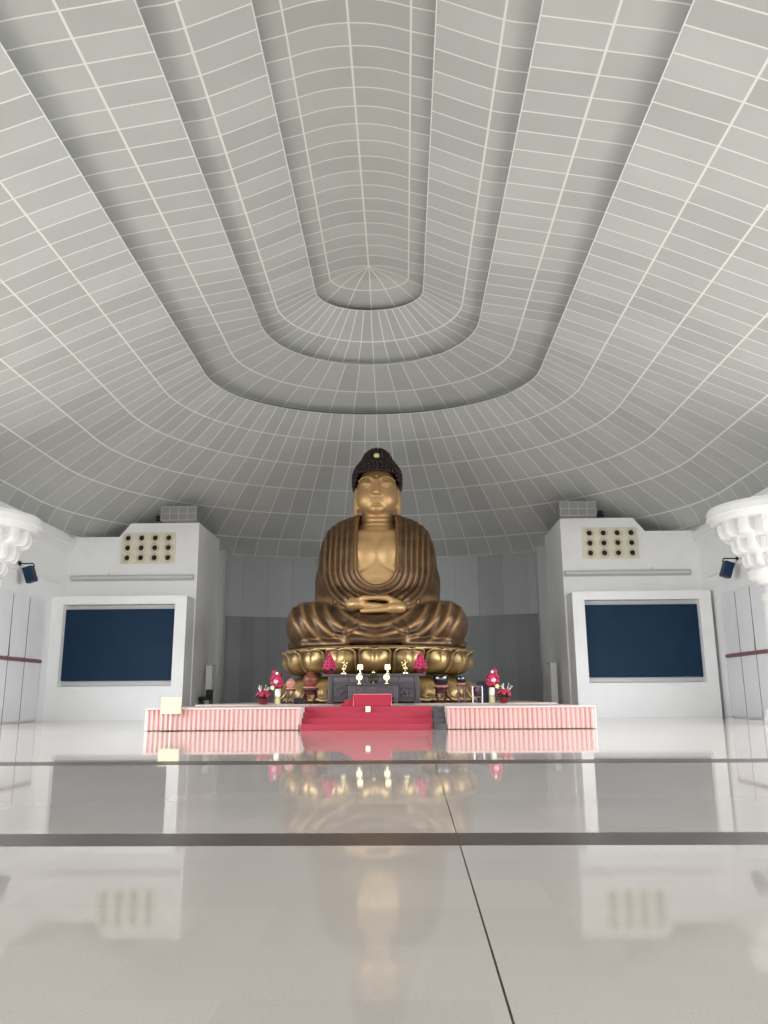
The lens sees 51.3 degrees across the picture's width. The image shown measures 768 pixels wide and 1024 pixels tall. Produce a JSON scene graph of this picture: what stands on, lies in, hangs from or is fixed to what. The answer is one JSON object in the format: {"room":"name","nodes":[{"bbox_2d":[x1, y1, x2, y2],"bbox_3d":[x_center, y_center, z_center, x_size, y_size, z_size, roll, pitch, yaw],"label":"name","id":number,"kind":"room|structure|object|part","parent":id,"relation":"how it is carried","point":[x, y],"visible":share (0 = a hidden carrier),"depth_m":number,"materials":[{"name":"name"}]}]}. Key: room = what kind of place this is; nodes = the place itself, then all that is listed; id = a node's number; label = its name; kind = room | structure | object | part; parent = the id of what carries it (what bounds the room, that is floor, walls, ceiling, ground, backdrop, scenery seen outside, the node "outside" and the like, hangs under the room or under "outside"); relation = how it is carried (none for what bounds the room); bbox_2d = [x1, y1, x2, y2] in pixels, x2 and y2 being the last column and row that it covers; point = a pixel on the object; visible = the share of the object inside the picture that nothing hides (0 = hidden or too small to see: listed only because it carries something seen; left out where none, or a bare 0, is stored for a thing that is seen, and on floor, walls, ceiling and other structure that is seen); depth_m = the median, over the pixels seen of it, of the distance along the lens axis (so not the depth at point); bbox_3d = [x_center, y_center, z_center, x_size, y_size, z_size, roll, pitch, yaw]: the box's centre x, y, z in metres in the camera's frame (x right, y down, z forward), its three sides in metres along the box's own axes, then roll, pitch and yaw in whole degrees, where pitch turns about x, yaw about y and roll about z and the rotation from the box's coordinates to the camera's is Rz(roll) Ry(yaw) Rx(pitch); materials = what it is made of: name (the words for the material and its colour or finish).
{"room":"house of worship","nodes":[
{"label":"house of worship","id":0,"kind":"room"},
{"bbox_2d":[0,501,77,723],"bbox_3d":[-16.681,0.375,20.767,1.150,10.800,58.200,-1,-13,1],"label":"wall","id":1,"kind":"structure","parent":0,"point":[47,559],"depth_m":37.04,"materials":[{"name":"white paint"}]},
{"bbox_2d":[0,588,45,722],"bbox_3d":[-15.780,6.049,33.560,0.170,5.470,6.315,-1,-13,1],"label":"door","id":2,"kind":"structure","parent":1,"relation":"in","point":[10,712],"depth_m":34.24,"materials":[{"name":"white wood"}]},
{"bbox_2d":[0,589,13,722],"bbox_3d":[-15.786,5.883,32.751,0.140,5.350,1.577,-1,-13,1],"label":"door","id":3,"kind":"structure","parent":2,"relation":"attached to","point":[6,598],"depth_m":33.20,"materials":[{"name":"white"}]},
{"bbox_3d":[-15.807,7.263,32.437,0.080,2.520,1.540,-1,-13,1],"label":"panel","id":4,"kind":"part","parent":3,"relation":"part of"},
{"bbox_3d":[-15.765,5.957,32.737,0.100,0.140,1.570,-1,-13,1],"label":"rail","id":5,"kind":"part","parent":3,"relation":"part of","materials":[{"name":"red"}]},
{"bbox_3d":[-15.825,4.574,33.056,0.080,2.660,1.530,-1,-13,1],"label":"panel","id":6,"kind":"part","parent":3,"relation":"part of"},
{"bbox_3d":[-15.768,7.610,33.947,0.080,2.520,1.500,-1,-13,1],"label":"panel","id":7,"kind":"part","parent":2,"relation":"part of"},
{"bbox_3d":[-15.727,6.304,34.247,0.100,0.140,1.530,-1,-13,1],"label":"rail","id":8,"kind":"part","parent":2,"relation":"part of","materials":[{"name":"red wood"}]},
{"bbox_3d":[-15.786,4.921,34.566,0.080,2.660,1.490,-1,-13,1],"label":"panel","id":9,"kind":"part","parent":2,"relation":"part of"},
{"bbox_2d":[19,597,45,720],"bbox_3d":[-15.709,6.578,35.771,0.140,5.350,1.577,-1,-13,1],"label":"door","id":10,"kind":"structure","parent":2,"relation":"attached to","point":[29,692],"depth_m":35.71,"materials":[{"name":"white"}]},
{"bbox_3d":[-15.729,7.958,35.458,0.080,2.520,1.540,-1,-13,1],"label":"panel","id":11,"kind":"part","parent":10,"relation":"part of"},
{"bbox_3d":[-15.688,6.651,35.757,0.100,0.140,1.570,-1,-13,1],"label":"rail","id":12,"kind":"part","parent":10,"relation":"part of","materials":[{"name":"red wood"}]},
{"bbox_3d":[-15.747,5.268,36.077,0.080,2.660,1.530,-1,-13,1],"label":"panel","id":13,"kind":"part","parent":10,"relation":"part of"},
{"bbox_2d":[18,561,37,583],"bbox_3d":[-15.405,2.607,34.580,0.815,0.990,0.484,-1,-13,1],"label":"wall speaker","id":14,"kind":"object","parent":1,"relation":"attached to","point":[29,572],"visible":1,"depth_m":34.37,"materials":[{"name":"blue"}]},
{"bbox_2d":[22,566,32,580],"bbox_3d":[-15.297,2.654,34.362,0.501,0.664,0.087,-1,-13,1],"label":"grille","id":15,"kind":"object","parent":14,"relation":"attached to","point":[28,570],"depth_m":34.36,"materials":[{"name":"blue"}]},
{"bbox_2d":[8,564,61,583],"bbox_3d":[-15.866,1.819,32.013,0.130,0.220,14.000,-1,-13,1],"label":"trim","id":16,"kind":"structure","parent":1,"relation":"attached to","point":[14,566],"depth_m":36.84,"materials":[{"name":"white paint"}]},
{"bbox_2d":[0,504,74,552],"bbox_3d":[-15.784,0.075,32.797,0.300,0.670,14.750,-1,-13,1],"label":"trim","id":17,"kind":"structure","parent":1,"relation":"attached to","point":[49,536],"depth_m":37.99,"materials":[{"name":"white paint"}]},
{"bbox_2d":[65,523,219,706],"bbox_3d":[-12.570,5.731,41.344,6.800,9.540,4.500,-1,-13,1],"label":"wall","id":18,"kind":"structure","parent":0,"point":[197,548],"depth_m":39.86,"materials":[{"name":"white paint"}]},
{"bbox_2d":[42,595,194,720],"bbox_3d":[-12.511,6.930,38.039,6.430,5.720,1.400,-1,-13,1],"label":"video screen","id":19,"kind":"object","parent":18,"relation":"attached to","point":[110,657],"visible":0.98,"depth_m":37.66,"materials":[{"name":"white paint"}]},
{"bbox_3d":[-12.521,6.291,37.940,5.400,3.340,0.220,-1,-13,1],"label":"screen panel","id":20,"kind":"part","parent":19,"relation":"part of","materials":[{"name":"blue glass"}]},
{"bbox_2d":[70,573,193,581],"bbox_3d":[-12.443,3.185,39.492,6.100,0.410,0.230,-1,-13,1],"label":"strip light","id":21,"kind":"object","parent":18,"relation":"attached to","point":[108,577],"visible":1,"depth_m":39.43,"materials":[{"name":"grey plastic"}]},
{"bbox_2d":[71,576,191,578],"bbox_3d":[-12.444,3.219,39.397,6.000,0.120,0.060,-1,-13,1],"label":"diffuser","id":22,"kind":"object","parent":21,"relation":"attached to","point":[72,577],"depth_m":39.39,"materials":[{"name":"grey"}]},
{"bbox_2d":[120,532,175,563],"bbox_3d":[-11.751,1.787,39.839,2.720,1.580,0.160,-1,-13,1],"label":"vent panel","id":23,"kind":"object","parent":18,"relation":"attached to","point":[150,547],"visible":1,"depth_m":39.82,"materials":[{"name":"beige metal"}]},
{"bbox_2d":[160,506,200,523],"bbox_3d":[-10.183,0.164,40.144,1.790,0.720,0.915,-1,-13,1],"label":"box","id":24,"kind":"object","parent":18,"relation":"on","point":[169,514],"visible":1,"depth_m":39.73,"materials":[{"name":"grey"}]},
{"bbox_2d":[0,0,767,558],"bbox_3d":[-0.694,-6.807,23.026,41.000,7.535,60.818,-1,-13,1],"label":"ceiling","id":25,"kind":"structure","parent":0,"point":[514,252],"depth_m":24.66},
{"bbox_2d":[0,716,767,1023],"bbox_3d":[-0.623,5.118,17.314,33.200,0.200,54.000,-1,-13,1],"label":"floor","id":26,"kind":"structure","parent":0,"point":[615,871],"depth_m":4.58,"materials":[{"name":"tile"}]},
{"bbox_2d":[0,507,42,587],"bbox_3d":[-14.773,3.810,28.242,4.480,7.434,4.480,-1,-13,1],"label":"pillar","id":27,"kind":"structure","parent":26,"relation":"on","point":[18,529],"depth_m":28.46,"materials":[{"name":"white paint"}]},
{"bbox_2d":[160,697,180,730],"bbox_3d":[-6.520,6.174,24.428,0.620,1.010,0.160,-1,-13,1],"label":"sign stand","id":28,"kind":"object","parent":26,"relation":"on","point":[169,705],"visible":0.99,"depth_m":24.46,"materials":[{"name":"beige"}]},
{"bbox_2d":[198,689,212,704],"bbox_3d":[-8.816,9.472,39.515,0.620,1.380,0.500,-1,-13,1],"label":"chair","id":29,"kind":"object","parent":26,"relation":"on","point":[209,692],"visible":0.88,"depth_m":39.70,"materials":[{"name":"black"}]},
{"bbox_3d":[-8.818,9.218,39.573,0.620,0.160,0.500,-1,-13,1],"label":"seat","id":30,"kind":"part","parent":29,"relation":"part of","materials":[{"name":"black"}]},
{"bbox_3d":[-8.694,9.018,39.822,0.360,0.360,0.100,-1,-13,1],"label":"backrest","id":31,"kind":"part","parent":29,"relation":"part of","materials":[{"name":"black"}]},
{"bbox_2d":[205,664,216,703],"bbox_3d":[-8.790,9.052,40.432,0.360,2.610,0.840,-1,-13,1],"label":"post","id":32,"kind":"object","parent":26,"relation":"on","point":[210,669],"visible":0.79,"depth_m":40.28,"materials":[{"name":"paint"}]},
{"bbox_2d":[214,550,227,703],"bbox_3d":[-9.021,6.563,43.859,0.480,9.000,0.550,-1,-13,1],"label":"trim","id":33,"kind":"structure","parent":26,"relation":"on","point":[223,554],"depth_m":43.74,"materials":[{"name":"grey paint"}]},
{"bbox_2d":[144,700,596,730],"bbox_3d":[-0.224,8.365,33.514,13.890,0.734,18.960,-1,-13,1],"label":"stage","id":34,"kind":"object","parent":26,"relation":"on","point":[512,714],"visible":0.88,"depth_m":24.50,"materials":[{"name":"pink fabric"}]},
{"bbox_2d":[256,685,269,703],"bbox_3d":[-4.479,6.774,29.686,0.562,0.704,0.529,-1,-13,1],"label":"flower arrangement","id":35,"kind":"object","parent":34,"relation":"on","point":[263,697],"visible":1,"depth_m":29.52,"materials":[{"name":"red"}]},
{"bbox_3d":[-4.470,7.026,29.620,0.426,0.184,0.426,-1,-13,1],"label":"pot","id":36,"kind":"part","parent":35,"relation":"part of","materials":[{"name":"red ceramic"}]},
{"bbox_2d":[270,670,283,703],"bbox_3d":[-3.984,6.527,29.861,0.529,1.259,0.432,-1,-13,1],"label":"flower vase","id":37,"kind":"object","parent":34,"relation":"on","point":[276,679],"visible":1,"depth_m":29.76,"materials":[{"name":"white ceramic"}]},
{"bbox_2d":[285,690,295,703],"bbox_3d":[-3.469,6.869,29.723,0.397,0.522,0.397,-1,-13,1],"label":"wooden stand","id":38,"kind":"object","parent":34,"relation":"on","point":[287,700],"visible":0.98,"depth_m":29.61,"materials":[{"name":"red paint"}]},
{"bbox_2d":[286,678,295,689],"bbox_3d":[-3.472,6.412,29.828,0.377,0.416,0.377,-1,-13,1],"label":"fish","id":39,"kind":"object","parent":38,"relation":"on","point":[290,684],"visible":1,"depth_m":29.71},
{"bbox_2d":[295,698,304,703],"bbox_3d":[-3.161,7.082,29.964,0.368,0.213,0.309,-1,-13,1],"label":"box","id":40,"kind":"object","parent":34,"relation":"on","point":[297,700],"visible":0.82,"depth_m":29.83,"materials":[{"name":"black"}]},
{"bbox_2d":[302,688,318,703],"bbox_3d":[-2.730,6.840,29.710,0.627,0.558,0.627,-1,-13,1],"label":"wooden stand","id":41,"kind":"object","parent":34,"relation":"on","point":[307,691],"visible":1,"depth_m":29.51,"materials":[{"name":"red paint"}]},
{"bbox_2d":[303,672,317,687],"bbox_3d":[-2.733,6.269,29.842,0.580,0.614,0.580,-1,-13,1],"label":"fish","id":42,"kind":"object","parent":41,"relation":"on","point":[310,680],"visible":0.96,"depth_m":29.67},
{"bbox_2d":[341,694,391,705],"bbox_3d":[-0.583,6.248,26.592,1.689,0.391,0.624,-1,-13,1],"label":"bench","id":43,"kind":"object","parent":34,"relation":"on","point":[357,699],"visible":0.92,"depth_m":26.31,"materials":[{"name":"fabric"}]},
{"bbox_2d":[301,706,432,729],"bbox_3d":[-0.502,6.516,25.368,4.020,0.678,2.075,-1,-13,1],"label":"carpet","id":44,"kind":"object","parent":34,"relation":"on","point":[315,717],"visible":0.94,"depth_m":24.75,"materials":[{"name":"red carpet"}]},
{"bbox_2d":[345,684,400,703],"bbox_3d":[-0.389,6.588,28.990,1.982,0.701,0.580,-1,-13,1],"label":"table","id":45,"kind":"object","parent":34,"relation":"on","point":[392,689],"visible":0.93,"depth_m":28.77,"materials":[{"name":"grey wood"}]},
{"bbox_3d":[-1.225,6.572,28.797,0.116,0.658,0.097,-1,-13,1],"label":"leg","id":46,"kind":"part","parent":45,"relation":"part of","materials":[{"name":"grey wood"}]},
{"bbox_3d":[-0.927,6.411,28.796,0.474,0.251,0.029,-1,-13,1],"label":"carved panel","id":47,"kind":"part","parent":45,"relation":"part of","materials":[{"name":"grey wood"}]},
{"bbox_2d":[356,674,361,683],"bbox_3d":[-0.895,6.060,29.001,0.232,0.338,0.232,-1,-13,1],"label":"table lamp","id":48,"kind":"object","parent":45,"relation":"on","point":[358,677],"visible":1,"depth_m":28.94,"materials":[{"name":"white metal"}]},
{"bbox_3d":[-0.895,5.994,29.016,0.232,0.203,0.232,-1,-13,1],"label":"lamp shade","id":49,"kind":"part","parent":48,"relation":"part of","materials":[{"name":"beige"}]},
{"bbox_3d":[-0.395,6.405,28.784,0.474,0.251,0.029,-1,-13,1],"label":"carved panel","id":50,"kind":"part","parent":45,"relation":"part of","materials":[{"name":"grey wood"}]},
{"bbox_2d":[367,669,379,683],"bbox_3d":[-0.385,5.971,29.029,0.370,0.526,0.348,-13,-18,43],"label":"incense burner","id":51,"kind":"object","parent":45,"relation":"on","point":[373,677],"visible":1,"depth_m":28.92,"materials":[{"name":"brown metal"}]},
{"bbox_2d":[369,673,377,681],"bbox_3d":[-0.385,6.007,29.021,0.348,0.329,0.348,-1,-13,1],"label":"bowl","id":52,"kind":"object","parent":45,"relation":"on","point":[373,677],"depth_m":28.90,"materials":[{"name":"brown metal"}]},
{"bbox_2d":[383,674,389,683],"bbox_3d":[0.095,6.048,28.979,0.232,0.338,0.232,-1,-13,1],"label":"table lamp","id":53,"kind":"object","parent":45,"relation":"on","point":[386,677],"visible":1,"depth_m":28.91,"materials":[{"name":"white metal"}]},
{"bbox_3d":[0.095,5.982,28.994,0.232,0.203,0.232,-1,-13,1],"label":"lamp shade","id":54,"kind":"part","parent":53,"relation":"part of","materials":[{"name":"beige"}]},
{"bbox_3d":[0.136,6.398,28.772,0.474,0.251,0.029,-1,-13,1],"label":"carved panel","id":55,"kind":"part","parent":45,"relation":"part of","materials":[{"name":"grey wood"}]},
{"bbox_3d":[0.438,6.552,28.759,0.116,0.658,0.097,-1,-13,1],"label":"leg","id":56,"kind":"part","parent":45,"relation":"part of","materials":[{"name":"grey wood"}]},
{"bbox_2d":[320,671,426,703],"bbox_3d":[-0.371,6.535,29.783,3.984,1.160,0.754,-1,-13,1],"label":"altar table","id":57,"kind":"object","parent":34,"relation":"on","point":[408,691],"visible":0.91,"depth_m":29.55,"materials":[{"name":"grey wood"}]},
{"bbox_2d":[322,653,335,673],"bbox_3d":[-2.044,5.674,29.990,0.530,0.795,0.531,-1,-13,1],"label":"cone","id":58,"kind":"object","parent":57,"relation":"on","point":[329,665],"visible":1,"depth_m":29.84,"materials":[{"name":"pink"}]},
{"bbox_3d":[-1.982,6.571,29.548,0.155,0.967,0.097,-1,-13,1],"label":"leg","id":59,"kind":"part","parent":57,"relation":"part of","materials":[{"name":"grey wood"}]},
{"bbox_3d":[-1.614,6.617,29.543,0.522,0.484,0.029,-1,-13,1],"label":"carved panel","id":60,"kind":"part","parent":57,"relation":"part of","materials":[{"name":"grey stone"}]},
{"bbox_3d":[-1.607,6.210,29.630,0.561,0.174,0.041,-1,-13,1],"label":"frieze panel","id":61,"kind":"part","parent":57,"relation":"part of","materials":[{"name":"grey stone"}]},
{"bbox_2d":[340,660,347,673],"bbox_3d":[-1.507,5.799,29.908,0.248,0.508,0.248,12,-18,-42],"label":"ornament","id":62,"kind":"object","parent":57,"relation":"on","point":[344,664],"visible":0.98,"depth_m":29.89,"materials":[{"name":"gold metal"}]},
{"bbox_3d":[-0.993,6.203,29.616,0.561,0.174,0.041,-1,-13,1],"label":"frieze panel","id":63,"kind":"part","parent":57,"relation":"part of","materials":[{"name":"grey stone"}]},
{"bbox_2d":[357,665,362,673],"bbox_3d":[-0.887,5.870,29.856,0.213,0.338,0.213,-1,-13,1],"label":"table lamp","id":64,"kind":"object","parent":57,"relation":"on","point":[360,667],"visible":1,"depth_m":29.79,"materials":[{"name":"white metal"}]},
{"bbox_2d":[385,664,389,673],"bbox_3d":[0.132,5.857,29.832,0.213,0.338,0.213,-1,-13,1],"label":"table lamp","id":65,"kind":"object","parent":57,"relation":"on","point":[387,666],"visible":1,"depth_m":29.77,"materials":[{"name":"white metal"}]},
{"bbox_3d":[0.235,6.189,29.588,0.561,0.174,0.041,-1,-13,1],"label":"frieze panel","id":66,"kind":"part","parent":57,"relation":"part of","materials":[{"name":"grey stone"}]},
{"bbox_2d":[401,660,407,672],"bbox_3d":[0.802,5.771,29.855,0.248,0.508,0.248,12,-18,-42],"label":"ornament","id":67,"kind":"object","parent":57,"relation":"on","point":[405,668],"visible":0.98,"depth_m":29.85,"materials":[{"name":"gold metal"}]},
{"bbox_3d":[0.849,6.181,29.574,0.561,0.174,0.041,-1,-13,1],"label":"frieze panel","id":68,"kind":"part","parent":57,"relation":"part of","materials":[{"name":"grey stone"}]},
{"bbox_3d":[0.861,6.588,29.486,0.522,0.484,0.029,-1,-13,1],"label":"carved panel","id":69,"kind":"part","parent":57,"relation":"part of","materials":[{"name":"grey wood"}]},
{"bbox_3d":[1.228,6.533,29.474,0.155,0.967,0.097,-1,-13,1],"label":"leg","id":70,"kind":"part","parent":57,"relation":"part of","materials":[{"name":"grey wood"}]},
{"bbox_2d":[413,652,426,672],"bbox_3d":[1.355,5.634,29.912,0.530,0.795,0.531,-1,-13,1],"label":"cone","id":71,"kind":"object","parent":57,"relation":"on","point":[420,663],"visible":1,"depth_m":29.76,"materials":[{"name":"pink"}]},
{"bbox_2d":[273,645,476,703],"bbox_3d":[-0.254,7.111,34.604,8.905,2.200,8.929,-1,-13,1],"label":"lotus throne","id":72,"kind":"object","parent":34,"relation":"on","point":[452,661],"visible":0.55,"depth_m":31.42,"materials":[{"name":"brown metal"}]},
{"bbox_2d":[286,448,467,649],"bbox_3d":[-0.381,1.418,35.273,7.630,9.185,5.118,0,-13,-3],"label":"statue","id":73,"kind":"object","parent":72,"relation":"on","point":[377,580],"visible":0.94,"depth_m":34.10,"materials":[{"name":"brown metal"}]},
{"bbox_2d":[433,687,448,702],"bbox_3d":[2.119,6.772,29.602,0.564,0.575,0.564,-1,-13,1],"label":"wooden stand","id":74,"kind":"object","parent":34,"relation":"on","point":[438,690],"visible":1,"depth_m":29.43,"materials":[{"name":"red paint"}]},
{"bbox_2d":[433,674,447,686],"bbox_3d":[2.115,6.270,29.717,0.561,0.455,0.561,-1,-13,1],"label":"bowl","id":75,"kind":"object","parent":74,"relation":"on","point":[440,680],"visible":0.98,"depth_m":29.50,"materials":[{"name":"black"}]},
{"bbox_2d":[456,685,465,702],"bbox_3d":[2.858,6.728,29.593,0.355,0.658,0.355,-1,-13,1],"label":"wooden stand","id":76,"kind":"object","parent":34,"relation":"on","point":[458,701],"visible":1,"depth_m":29.50,"materials":[{"name":"red paint"}]},
{"bbox_2d":[456,676,465,684],"bbox_3d":[2.855,6.258,29.701,0.348,0.308,0.348,-1,-13,1],"label":"bowl","id":77,"kind":"object","parent":76,"relation":"on","point":[460,679],"visible":1,"depth_m":29.57,"materials":[{"name":"black metal"}]},
{"bbox_2d":[472,686,482,702],"bbox_3d":[3.447,6.731,29.526,0.383,0.615,0.306,-1,-13,1],"label":"frame","id":78,"kind":"object","parent":34,"relation":"on","point":[472,686],"visible":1,"depth_m":29.44,"materials":[{"name":"grey metal"}]},
{"bbox_2d":[473,687,480,696],"bbox_3d":[3.446,6.634,29.548,0.319,0.358,0.319,-1,-13,1],"label":"bowl","id":79,"kind":"object","parent":78,"relation":"hanging from","point":[476,690],"visible":1,"depth_m":29.44,"materials":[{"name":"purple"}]},
{"bbox_2d":[477,682,488,702],"bbox_3d":[3.709,6.770,30.057,0.387,0.774,0.343,-1,-13,1],"label":"speaker","id":80,"kind":"object","parent":34,"relation":"on","point":[485,689],"visible":0.76,"depth_m":29.88},
{"bbox_2d":[486,668,498,702],"bbox_3d":[4.031,6.431,29.678,0.529,1.259,0.432,-1,-13,1],"label":"flower vase","id":81,"kind":"object","parent":34,"relation":"on","point":[492,679],"visible":1,"depth_m":29.57,"materials":[{"name":"pink plant"}]},
{"bbox_2d":[496,683,512,702],"bbox_3d":[4.428,6.667,29.479,0.545,0.704,0.510,-9,-16,34],"label":"flower arrangement","id":82,"kind":"object","parent":34,"relation":"on","point":[504,693],"visible":1,"depth_m":29.33,"materials":[{"name":"red"}]},
{"bbox_3d":[4.417,6.920,29.416,0.426,0.184,0.426,-1,-13,1],"label":"pot","id":83,"kind":"part","parent":82,"relation":"part of","materials":[{"name":"red ceramic"}]},
{"bbox_2d":[547,662,558,703],"bbox_3d":[8.464,8.846,40.037,0.360,2.610,0.840,-1,-13,1],"label":"post","id":84,"kind":"object","parent":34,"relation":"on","point":[552,667],"visible":0.76,"depth_m":39.80,"materials":[{"name":"paint"}]},
{"bbox_2d":[535,546,550,701],"bbox_3d":[8.693,6.352,43.453,0.480,9.000,0.550,-1,-13,1],"label":"trim","id":85,"kind":"structure","parent":26,"relation":"on","point":[542,599],"depth_m":43.37,"materials":[{"name":"grey"}]},
{"bbox_2d":[706,495,767,723],"bbox_3d":[13.847,3.470,27.587,4.480,7.434,4.480,-1,-13,1],"label":"pillar","id":86,"kind":"structure","parent":26,"relation":"on","point":[741,524],"depth_m":27.45,"materials":[{"name":"white paint"}]},
{"bbox_2d":[222,552,550,703],"bbox_3d":[0.052,6.825,45.926,20.800,9.300,3.151,-1,-13,1],"label":"wall","id":87,"kind":"structure","parent":0,"point":[502,584],"depth_m":46.13,"materials":[{"name":"grey paint"}]},
{"bbox_2d":[544,518,702,704],"bbox_3d":[12.322,5.435,40.775,7.000,9.540,4.500,-1,-13,1],"label":"wall","id":88,"kind":"structure","parent":0,"point":[658,550],"depth_m":39.25,"materials":[{"name":"white paint"}]},
{"bbox_2d":[556,501,596,519],"bbox_3d":[9.530,-0.070,39.692,1.790,0.720,0.915,-1,-13,1],"label":"box","id":89,"kind":"object","parent":88,"relation":"on","point":[575,509],"visible":1,"depth_m":39.28,"materials":[{"name":"grey"}]},
{"bbox_2d":[597,511,603,517],"bbox_3d":[10.789,0.141,39.927,0.360,0.418,0.265,-1,-13,1],"label":"floodlight","id":90,"kind":"object","parent":88,"relation":"on","point":[599,513],"visible":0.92,"depth_m":39.85,"materials":[{"name":"black metal"}]},
{"bbox_2d":[582,527,639,558],"bbox_3d":[11.141,1.515,39.315,2.720,1.580,0.160,-1,-13,1],"label":"vent panel","id":91,"kind":"object","parent":88,"relation":"attached to","point":[598,542],"visible":1,"depth_m":39.30,"materials":[{"name":"beige metal"}]},
{"bbox_2d":[564,567,690,576],"bbox_3d":[11.849,2.896,38.936,6.100,0.410,0.230,-1,-13,1],"label":"strip light","id":92,"kind":"object","parent":88,"relation":"attached to","point":[670,572],"visible":1,"depth_m":38.87,"materials":[{"name":"grey"}]},
{"bbox_2d":[566,570,689,573],"bbox_3d":[11.848,2.930,38.841,6.000,0.120,0.060,-1,-13,1],"label":"diffuser","id":93,"kind":"object","parent":92,"relation":"attached to","point":[573,571],"depth_m":38.84,"materials":[{"name":"grey"}]},
{"bbox_2d":[566,590,722,716],"bbox_3d":[12.060,6.637,37.477,6.430,5.720,1.400,-1,-13,1],"label":"video screen","id":94,"kind":"object","parent":88,"relation":"attached to","point":[632,653],"visible":0.96,"depth_m":37.09,"materials":[{"name":"white paint"}]},
{"bbox_3d":[12.051,5.999,37.377,5.400,3.340,0.220,-1,-13,1],"label":"screen panel","id":95,"kind":"part","parent":94,"relation":"part of","materials":[{"name":"blue glass"}]},
{"bbox_2d":[692,487,767,718],"bbox_3d":[15.458,-0.007,20.031,1.150,10.800,58.200,-1,-13,1],"label":"wall","id":96,"kind":"structure","parent":0,"point":[712,553],"depth_m":36.68,"materials":[{"name":"white paint"}]},
{"bbox_2d":[705,559,741,576],"bbox_3d":[15.194,1.450,31.302,0.130,0.220,14.000,-1,-13,1],"label":"trim","id":97,"kind":"structure","parent":96,"relation":"attached to","point":[738,562],"depth_m":36.74,"materials":[{"name":"white paint"}]},
{"bbox_2d":[719,556,738,578],"bbox_3d":[14.884,2.381,34.471,0.815,0.990,0.484,-1,-13,1],"label":"wall speaker","id":98,"kind":"object","parent":96,"relation":"attached to","point":[727,567],"visible":0.95,"depth_m":34.27,"materials":[{"name":"blue plastic"}]},
{"bbox_2d":[723,561,733,576],"bbox_3d":[14.768,2.431,34.259,0.501,0.664,0.087,-1,-13,1],"label":"grille","id":99,"kind":"object","parent":98,"relation":"attached to","point":[728,566],"depth_m":34.25,"materials":[{"name":"blue metal"}]},
{"bbox_2d":[692,490,767,545],"bbox_3d":[15.106,-0.292,32.090,0.300,0.670,14.750,-1,-13,1],"label":"trim","id":100,"kind":"structure","parent":96,"relation":"attached to","point":[705,534],"depth_m":37.84,"materials":[{"name":"white paint"}]},
{"bbox_2d":[720,583,762,717],"bbox_3d":[15.280,5.679,32.849,0.170,5.470,6.315,-1,-13,1],"label":"door","id":101,"kind":"structure","parent":96,"relation":"in","point":[742,596],"depth_m":33.55,"materials":[{"name":"white"}]},
{"bbox_2d":[721,591,747,716],"bbox_3d":[15.321,6.208,35.061,0.140,5.350,1.577,-1,-13,1],"label":"door","id":102,"kind":"structure","parent":101,"relation":"attached to","point":[731,631],"depth_m":35.00,"materials":[{"name":"white"}]},
{"bbox_3d":[15.342,4.898,35.365,0.080,2.660,1.530,-1,-13,1],"label":"panel","id":103,"kind":"part","parent":102,"relation":"part of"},
{"bbox_3d":[15.302,6.282,35.048,0.100,0.140,1.570,-1,-13,1],"label":"rail","id":104,"kind":"part","parent":102,"relation":"part of","materials":[{"name":"red"}]},
{"bbox_3d":[15.360,7.588,34.746,0.080,2.520,1.540,-1,-13,1],"label":"panel","id":105,"kind":"part","parent":102,"relation":"part of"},
{"bbox_3d":[15.304,4.551,33.855,0.080,2.660,1.490,-1,-13,1],"label":"panel","id":106,"kind":"part","parent":101,"relation":"part of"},
{"bbox_3d":[15.263,5.935,33.538,0.100,0.140,1.530,-1,-13,1],"label":"rail","id":107,"kind":"part","parent":101,"relation":"part of","materials":[{"name":"red"}]},
{"bbox_3d":[15.322,7.240,33.236,0.080,2.520,1.500,-1,-13,1],"label":"panel","id":108,"kind":"part","parent":101,"relation":"part of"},
{"bbox_2d":[749,584,767,717],"bbox_3d":[15.244,5.514,32.040,0.140,5.350,1.577,-1,-13,1],"label":"door","id":109,"kind":"structure","parent":101,"relation":"attached to","point":[756,591],"depth_m":32.34,"materials":[{"name":"white wood"}]},
{"bbox_3d":[15.265,4.204,32.345,0.080,2.660,1.530,-1,-13,1],"label":"panel","id":110,"kind":"part","parent":109,"relation":"part of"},
{"bbox_3d":[15.224,5.588,32.027,0.100,0.140,1.570,-1,-13,1],"label":"rail","id":111,"kind":"part","parent":109,"relation":"part of","materials":[{"name":"red"}]},
{"bbox_3d":[15.283,6.893,31.726,0.080,2.520,1.540,-1,-13,1],"label":"panel","id":112,"kind":"part","parent":109,"relation":"part of","materials":[{"name":"white"}]}
]}

